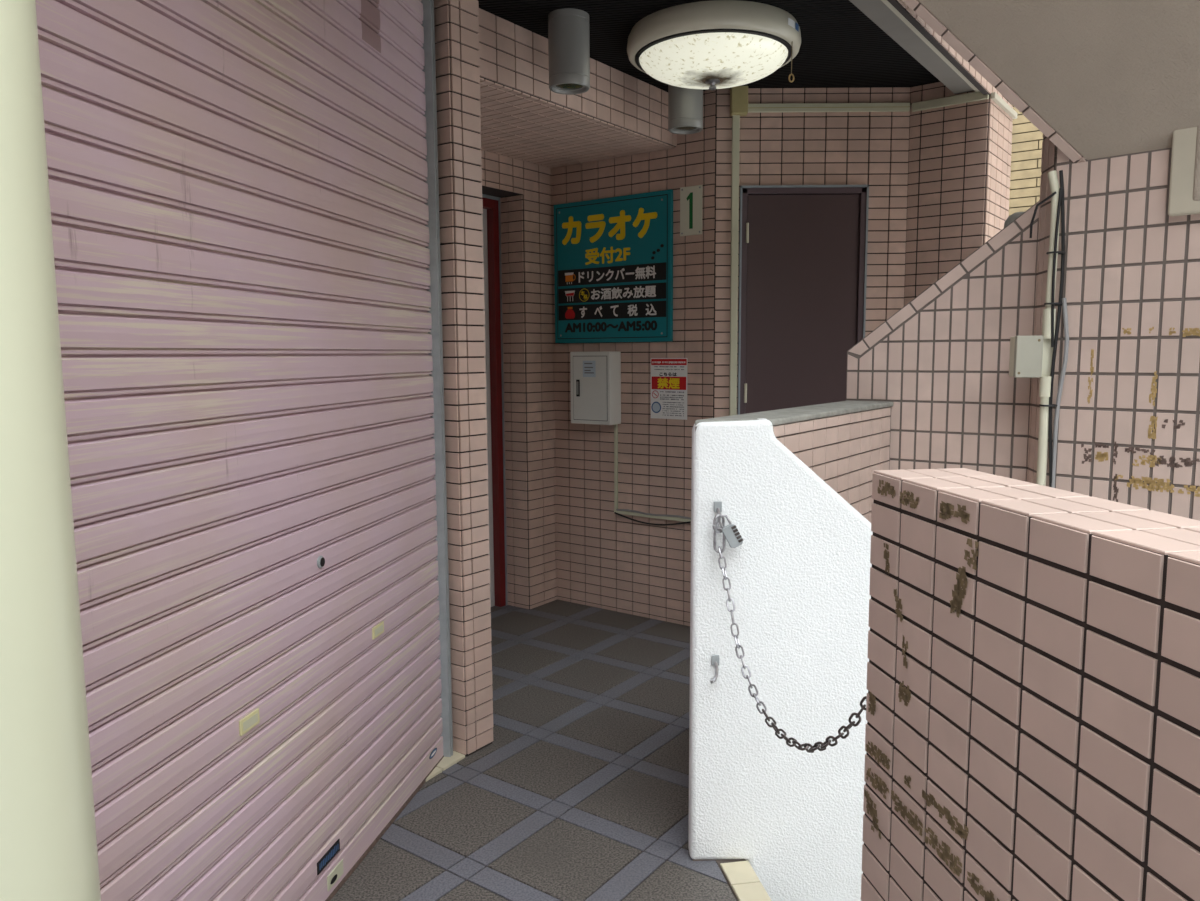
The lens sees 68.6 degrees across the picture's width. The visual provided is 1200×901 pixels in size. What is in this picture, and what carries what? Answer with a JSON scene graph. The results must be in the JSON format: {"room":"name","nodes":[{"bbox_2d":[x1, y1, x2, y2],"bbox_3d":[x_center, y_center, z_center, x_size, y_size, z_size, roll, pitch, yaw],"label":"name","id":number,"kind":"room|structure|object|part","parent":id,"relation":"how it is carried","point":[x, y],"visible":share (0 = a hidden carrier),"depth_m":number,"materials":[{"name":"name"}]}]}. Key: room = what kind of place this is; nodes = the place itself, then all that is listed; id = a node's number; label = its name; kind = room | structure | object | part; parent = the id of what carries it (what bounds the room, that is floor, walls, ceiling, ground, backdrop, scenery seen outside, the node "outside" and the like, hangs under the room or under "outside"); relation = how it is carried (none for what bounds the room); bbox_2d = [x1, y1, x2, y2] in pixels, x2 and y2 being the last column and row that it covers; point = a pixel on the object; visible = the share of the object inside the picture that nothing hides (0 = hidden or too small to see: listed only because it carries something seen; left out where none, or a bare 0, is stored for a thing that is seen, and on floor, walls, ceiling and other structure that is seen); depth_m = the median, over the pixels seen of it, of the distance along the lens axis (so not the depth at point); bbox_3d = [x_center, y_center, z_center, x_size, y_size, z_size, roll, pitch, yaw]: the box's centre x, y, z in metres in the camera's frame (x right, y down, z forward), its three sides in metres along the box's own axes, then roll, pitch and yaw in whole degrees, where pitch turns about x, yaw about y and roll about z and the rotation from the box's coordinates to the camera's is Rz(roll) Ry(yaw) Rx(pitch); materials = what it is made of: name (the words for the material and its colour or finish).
{"room":"building entrance passage","nodes":[
{"label":"building entrance passage","id":0,"kind":"room"},
{"bbox_2d":[434,0,492,756],"bbox_3d":[-0.888,-0.274,3.218,1.169,2.550,0.140,4,8,36],"label":"wall pillar","id":1,"kind":"structure","parent":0,"point":[456,22],"depth_m":2.86,"materials":[{"name":"tile"}]},
{"bbox_2d":[480,150,556,609],"bbox_3d":[-0.775,-0.265,4.139,0.167,2.330,1.596,4,8,36],"label":"wall","id":2,"kind":"structure","parent":0,"point":[524,189],"depth_m":4.61,"materials":[{"name":"tile"}]},
{"bbox_2d":[481,194,507,606],"bbox_3d":[-0.892,-0.309,4.222,0.145,2.400,1.600,4,8,36],"label":"door","id":3,"kind":"structure","parent":2,"relation":"in","point":[491,230],"depth_m":4.62,"materials":[{"name":"red paint"}]},
{"bbox_2d":[330,600,771,900],"bbox_3d":[-0.618,1.174,3.080,4.750,0.307,7.334,0,6,0],"label":"floor","id":4,"kind":"structure","parent":0,"point":[580,790],"depth_m":2.73,"materials":[{"name":"tile"}]},
{"bbox_2d":[0,0,100,900],"bbox_3d":[-0.701,-0.202,0.958,0.224,2.900,0.224,0,6,0],"label":"round column","id":5,"kind":"structure","parent":4,"relation":"on","point":[48,839],"depth_m":0.96,"materials":[{"name":"beige paint"}]},
{"bbox_2d":[426,751,464,781],"bbox_3d":[-0.518,1.040,2.885,0.074,0.012,0.245,2,7,17],"label":"threshold","id":6,"kind":"object","parent":4,"relation":"on","point":[446,762],"visible":0.64,"depth_m":2.91,"materials":[{"name":"stone"}]},
{"bbox_2d":[477,8,676,167],"bbox_3d":[-0.396,-1.633,3.739,0.765,0.507,1.537,4,8,36],"label":"beam","id":7,"kind":"structure","parent":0,"point":[621,114],"depth_m":3.69,"materials":[{"name":"tile"}]},
{"bbox_2d":[552,89,715,625],"bbox_3d":[0.180,-0.420,4.487,0.969,2.550,0.127,4,8,36],"label":"wall","id":8,"kind":"structure","parent":0,"point":[607,560],"depth_m":4.43,"materials":[{"name":"tile"}]},
{"bbox_2d":[570,351,620,424],"bbox_3d":[-0.025,-0.321,4.503,0.250,0.368,0.108,4,8,36],"label":"box","id":9,"kind":"object","parent":8,"relation":"attached to","point":[595,376],"visible":1,"depth_m":4.45,"materials":[{"name":"white paint"}]},
{"bbox_3d":[-0.051,-0.316,4.464,0.210,0.322,0.003,4,8,36],"label":"door","id":10,"kind":"part","parent":9,"relation":"part of","materials":[{"name":"white paint"}]},
{"bbox_2d":[554,189,672,342],"bbox_3d":[0.054,-0.905,4.429,0.716,0.716,0.026,4,8,36],"label":"sign","id":11,"kind":"object","parent":8,"relation":"attached to","point":[613,256],"visible":1,"depth_m":4.40,"materials":[{"name":"teal paint"}]},
{"bbox_2d":[614,424,690,525],"bbox_3d":[0.300,0.127,4.369,0.560,0.498,0.024,4,8,36],"label":"conduit","id":12,"kind":"object","parent":8,"relation":"attached to","point":[683,519],"visible":0.84,"depth_m":4.50,"materials":[{"name":"beige plastic"}]},
{"bbox_2d":[651,358,687,419],"bbox_3d":[0.336,-0.303,4.306,0.210,0.298,0.004,4,8,36],"label":"notice","id":13,"kind":"object","parent":8,"relation":"attached to","point":[668,375],"visible":1,"depth_m":4.30,"materials":[{"name":"white paper"}]},
{"bbox_2d":[652,361,684,363],"bbox_3d":[0.335,-0.429,4.292,0.189,0.010,0.001,4,8,36],"label":"print","id":14,"kind":"object","parent":13,"relation":"on","point":[653,362],"depth_m":4.29},
{"bbox_2d":[654,366,683,369],"bbox_3d":[0.337,-0.401,4.293,0.170,0.019,0.001,4,8,36],"label":"print","id":15,"kind":"object","parent":13,"relation":"attached to","point":[655,367],"depth_m":4.29},
{"bbox_2d":[660,391,683,399],"bbox_3d":[0.352,-0.268,4.298,0.137,0.042,0.001,4,8,36],"label":"print","id":16,"kind":"object","parent":13,"relation":"on","point":[664,395],"depth_m":4.30},
{"bbox_2d":[663,402,683,415],"bbox_3d":[0.358,-0.203,4.301,0.122,0.067,0.001,4,8,36],"label":"print","id":17,"kind":"object","parent":13,"relation":"attached to","point":[669,408],"depth_m":4.30},
{"bbox_2d":[680,185,702,235],"bbox_3d":[0.428,-1.128,4.141,0.119,0.226,0.009,4,8,36],"label":"number plate","id":18,"kind":"object","parent":8,"relation":"attached to","point":[690,196],"visible":1,"depth_m":4.14,"materials":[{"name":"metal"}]},
{"bbox_2d":[478,0,940,91],"bbox_3d":[-0.569,-1.635,2.777,2.440,0.250,5.100,4,8,36],"label":"ceiling","id":19,"kind":"structure","parent":0,"point":[841,47],"depth_m":3.40,"materials":[{"name":"black paint"}]},
{"bbox_2d":[548,8,589,94],"bbox_3d":[-0.111,-1.429,3.162,0.148,0.250,0.148,0,6,0],"label":"ceiling lamp","id":20,"kind":"object","parent":19,"relation":"in","point":[568,28],"visible":1,"depth_m":3.10,"materials":[{"name":"grey metal"}]},
{"bbox_2d":[668,84,702,133],"bbox_3d":[0.366,-1.499,3.764,0.148,0.250,0.148,0,6,0],"label":"recessed light","id":21,"kind":"object","parent":19,"relation":"in","point":[685,105],"visible":0.66,"depth_m":3.71,"materials":[{"name":"grey metal"}]},
{"bbox_2d":[627,0,800,89],"bbox_3d":[0.428,-1.462,3.335,0.652,0.229,0.652,0,6,0],"label":"ceiling lamp","id":22,"kind":"object","parent":19,"relation":"attached to","point":[714,44],"visible":1,"depth_m":3.13,"materials":[{"name":"white glass"}]},
{"bbox_3d":[0.428,-1.447,3.337,0.558,0.088,0.558,0,6,0],"label":"lamp shade","id":23,"kind":"part","parent":22,"relation":"part of","materials":[{"name":"white glass"}]},
{"bbox_2d":[688,418,872,900],"bbox_3d":[0.748,1.023,2.370,1.017,2.226,0.060,0,6,0],"label":"wall","id":24,"kind":"structure","parent":0,"point":[799,576],"depth_m":2.29,"materials":[{"name":"paint"}]},
{"bbox_2d":[714,87,910,417],"bbox_3d":[0.983,-0.395,4.214,0.889,2.550,0.127,0,6,0],"label":"wall","id":25,"kind":"structure","parent":0,"point":[871,149],"depth_m":4.05,"materials":[{"name":"tile"}]},
{"bbox_2d":[737,185,868,414],"bbox_3d":[0.949,-0.217,4.196,0.700,2.200,0.192,0,6,0],"label":"door","id":26,"kind":"structure","parent":25,"relation":"in","point":[803,248],"depth_m":4.11,"materials":[{"name":"brown paint"}]},
{"bbox_2d":[693,0,1012,900],"bbox_3d":[0.799,0.154,2.885,0.168,6.352,3.750,4,8,36],"label":"wall","id":27,"kind":"structure","parent":0,"point":[843,443],"depth_m":2.69,"materials":[{"name":"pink tile"}]},
{"bbox_2d":[710,655,718,683],"bbox_3d":[0.296,0.565,2.271,0.021,0.065,0.044,1,6,12],"label":"wall hook","id":28,"kind":"object","parent":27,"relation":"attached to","point":[714,658],"visible":1,"depth_m":2.28,"materials":[{"name":"metal"}]},
{"bbox_3d":[0.299,0.544,2.285,0.020,0.026,0.008,0,6,0],"label":"plate","id":29,"kind":"part","parent":28,"relation":"part of","materials":[{"name":"metal"}]},
{"bbox_2d":[712,501,721,529],"bbox_3d":[0.297,0.165,2.227,0.021,0.067,0.044,1,6,12],"label":"wall hook","id":30,"kind":"object","parent":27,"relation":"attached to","point":[717,504],"visible":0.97,"depth_m":2.23,"materials":[{"name":"metal"}]},
{"bbox_3d":[0.296,0.172,2.225,0.015,0.052,0.041,3,7,25],"label":"hook arm","id":31,"kind":"part","parent":30,"relation":"part of","materials":[{"name":"metal"}]},
{"bbox_3d":[0.300,0.142,2.240,0.020,0.026,0.008,0,6,0],"label":"plate","id":32,"kind":"part","parent":30,"relation":"part of","materials":[{"name":"metal"}]},
{"bbox_2d":[713,514,866,752],"bbox_3d":[0.397,0.415,1.841,0.034,0.426,0.839,-2,6,-13],"label":"chain","id":33,"kind":"object","parent":30,"relation":"hanging from","point":[827,742],"visible":0.86,"depth_m":2.00,"materials":[{"name":"metal"}]},
{"bbox_2d":[718,515,742,547],"bbox_3d":[0.328,0.203,2.211,0.063,0.084,0.018,0,6,0],"label":"padlock","id":34,"kind":"object","parent":33,"relation":"hanging from","point":[731,533],"visible":1,"depth_m":2.21,"materials":[{"name":"metal"}]},
{"bbox_2d":[849,0,979,93],"bbox_3d":[0.651,-1.450,2.529,0.122,0.080,3.300,4,8,36],"label":"trim","id":35,"kind":"structure","parent":27,"relation":"attached to","point":[882,13],"depth_m":3.24,"materials":[{"name":"beige paint"}]},
{"bbox_2d":[902,0,1085,162],"bbox_3d":[0.997,-1.187,2.493,0.907,0.875,0.095,0,6,0],"label":"trim","id":36,"kind":"structure","parent":27,"relation":"attached to","point":[920,10],"depth_m":2.47,"materials":[{"name":"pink tile"}]},
{"bbox_2d":[846,200,1039,481],"bbox_3d":[1.165,1.254,3.129,0.615,4.107,0.154,4,8,36],"label":"wall","id":37,"kind":"structure","parent":0,"point":[941,360],"depth_m":2.85,"materials":[{"name":"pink tile"}]},
{"bbox_2d":[1004,212,1023,227],"bbox_3d":[1.350,-0.695,2.827,0.104,0.140,0.104,0,6,0],"label":"mound","id":38,"kind":"object","parent":37,"relation":"on","point":[1011,218],"visible":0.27,"depth_m":2.80,"materials":[{"name":"grey concrete"}]},
{"bbox_2d":[904,82,1012,305],"bbox_3d":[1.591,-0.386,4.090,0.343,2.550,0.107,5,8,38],"label":"wall","id":39,"kind":"structure","parent":0,"point":[936,90],"depth_m":3.96,"materials":[{"name":"tile"}]},
{"bbox_2d":[729,86,988,415],"bbox_3d":[1.157,-0.382,4.104,1.111,2.545,0.178,1,6,9],"label":"pipe","id":40,"kind":"object","parent":39,"relation":"attached to","point":[739,106],"visible":0.84,"depth_m":4.01,"materials":[{"name":"beige plastic"}]},
{"bbox_2d":[990,92,1016,118],"bbox_3d":[1.830,-1.558,3.982,0.020,0.026,0.430,4,8,37],"label":"flashing strip","id":41,"kind":"object","parent":39,"relation":"on","point":[994,96],"visible":1,"depth_m":3.94,"materials":[{"name":"beige paint"}]},
{"bbox_2d":[861,468,1199,900],"bbox_3d":[0.640,1.209,0.527,0.151,2.173,1.901,-1,6,-9],"label":"wall","id":42,"kind":"structure","parent":0,"point":[1032,730],"depth_m":0.98,"materials":[{"name":"tile"}]},
{"bbox_2d":[918,0,1199,159],"bbox_3d":[1.563,-2.111,1.686,4.024,2.749,1.217,3,7,25],"label":"ceiling","id":43,"kind":"structure","parent":0,"point":[1111,77],"depth_m":2.32,"materials":[{"name":"beige paint"}]},
{"bbox_2d":[1026,134,1199,520],"bbox_3d":[1.959,-0.619,2.308,0.584,8.000,1.745,-6,9,-43],"label":"wall","id":44,"kind":"structure","parent":0,"point":[1129,421],"depth_m":2.45,"materials":[{"name":"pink tile"}]},
{"bbox_2d":[1029,170,1068,487],"bbox_3d":[1.309,0.273,2.641,0.124,2.163,0.048,4,8,38],"label":"conduit pipe","id":45,"kind":"object","parent":44,"relation":"attached to","point":[1049,331],"visible":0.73,"depth_m":2.55,"materials":[{"name":"beige plastic"}]},
{"bbox_2d":[1009,335,1052,377],"bbox_3d":[1.276,-0.278,2.598,0.110,0.122,0.064,1,6,8],"label":"junction box","id":46,"kind":"object","parent":45,"relation":"attached to","point":[1030,356],"visible":0.97,"depth_m":2.58,"materials":[{"name":"grey plastic"}]},
{"bbox_2d":[1054,125,1199,215],"bbox_3d":[1.879,-0.756,2.047,1.600,0.325,0.427,4,8,34],"label":"trim","id":47,"kind":"structure","parent":44,"relation":"attached to","point":[1184,188],"depth_m":2.29,"materials":[{"name":"beige paint"}]},
{"label":"outside","id":48,"kind":"structure","parent":0,"visible":0},
{"bbox_2d":[1009,105,1042,215],"bbox_3d":[4.365,-3.093,5.904,4.200,7.500,0.407,4,8,36],"label":"building","id":49,"kind":"structure","parent":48,"point":[1026,153],"depth_m":6.62,"materials":[{"name":"yellow tile"}]},
{"bbox_3d":[-1.466,0.208,-1.803,0.652,2.700,2.866,0,6,0],"label":"wall","id":50,"kind":"structure","parent":0,"visible":0},
{"bbox_2d":[35,0,452,900],"bbox_3d":[-0.837,-0.130,1.219,0.061,2.702,3.310,1,6,11],"label":"roller shutter","id":51,"kind":"object","parent":50,"relation":"attached to","point":[244,194],"visible":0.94,"depth_m":1.83,"materials":[{"name":"paint"}]},
{"bbox_3d":[-0.732,0.567,1.837,0.004,0.032,0.068,1,6,11],"label":"slot plate","id":52,"kind":"part","parent":51,"relation":"part of","materials":[{"name":"yellow metal"}]},
{"bbox_2d":[319,844,338,869],"bbox_3d":[-0.671,1.006,2.181,0.001,0.022,0.095,1,6,11],"label":"print","id":53,"kind":"object","parent":51,"relation":"on","point":[331,851],"depth_m":2.18},
{"bbox_3d":[-0.667,1.070,2.218,0.004,0.040,0.080,1,6,11],"label":"latch plate","id":54,"kind":"part","parent":51,"relation":"part of","materials":[{"name":"beige plastic"}]},
{"bbox_3d":[-0.615,0.498,2.438,0.004,0.032,0.068,1,6,11],"label":"slot plate","id":55,"kind":"part","parent":51,"relation":"part of","materials":[{"name":"yellow metal"}]},
{"bbox_3d":[-0.536,-0.310,2.821,0.058,2.700,0.030,1,6,11],"label":"guide rail","id":56,"kind":"part","parent":51,"relation":"part of","materials":[{"name":"metal"}]}
]}

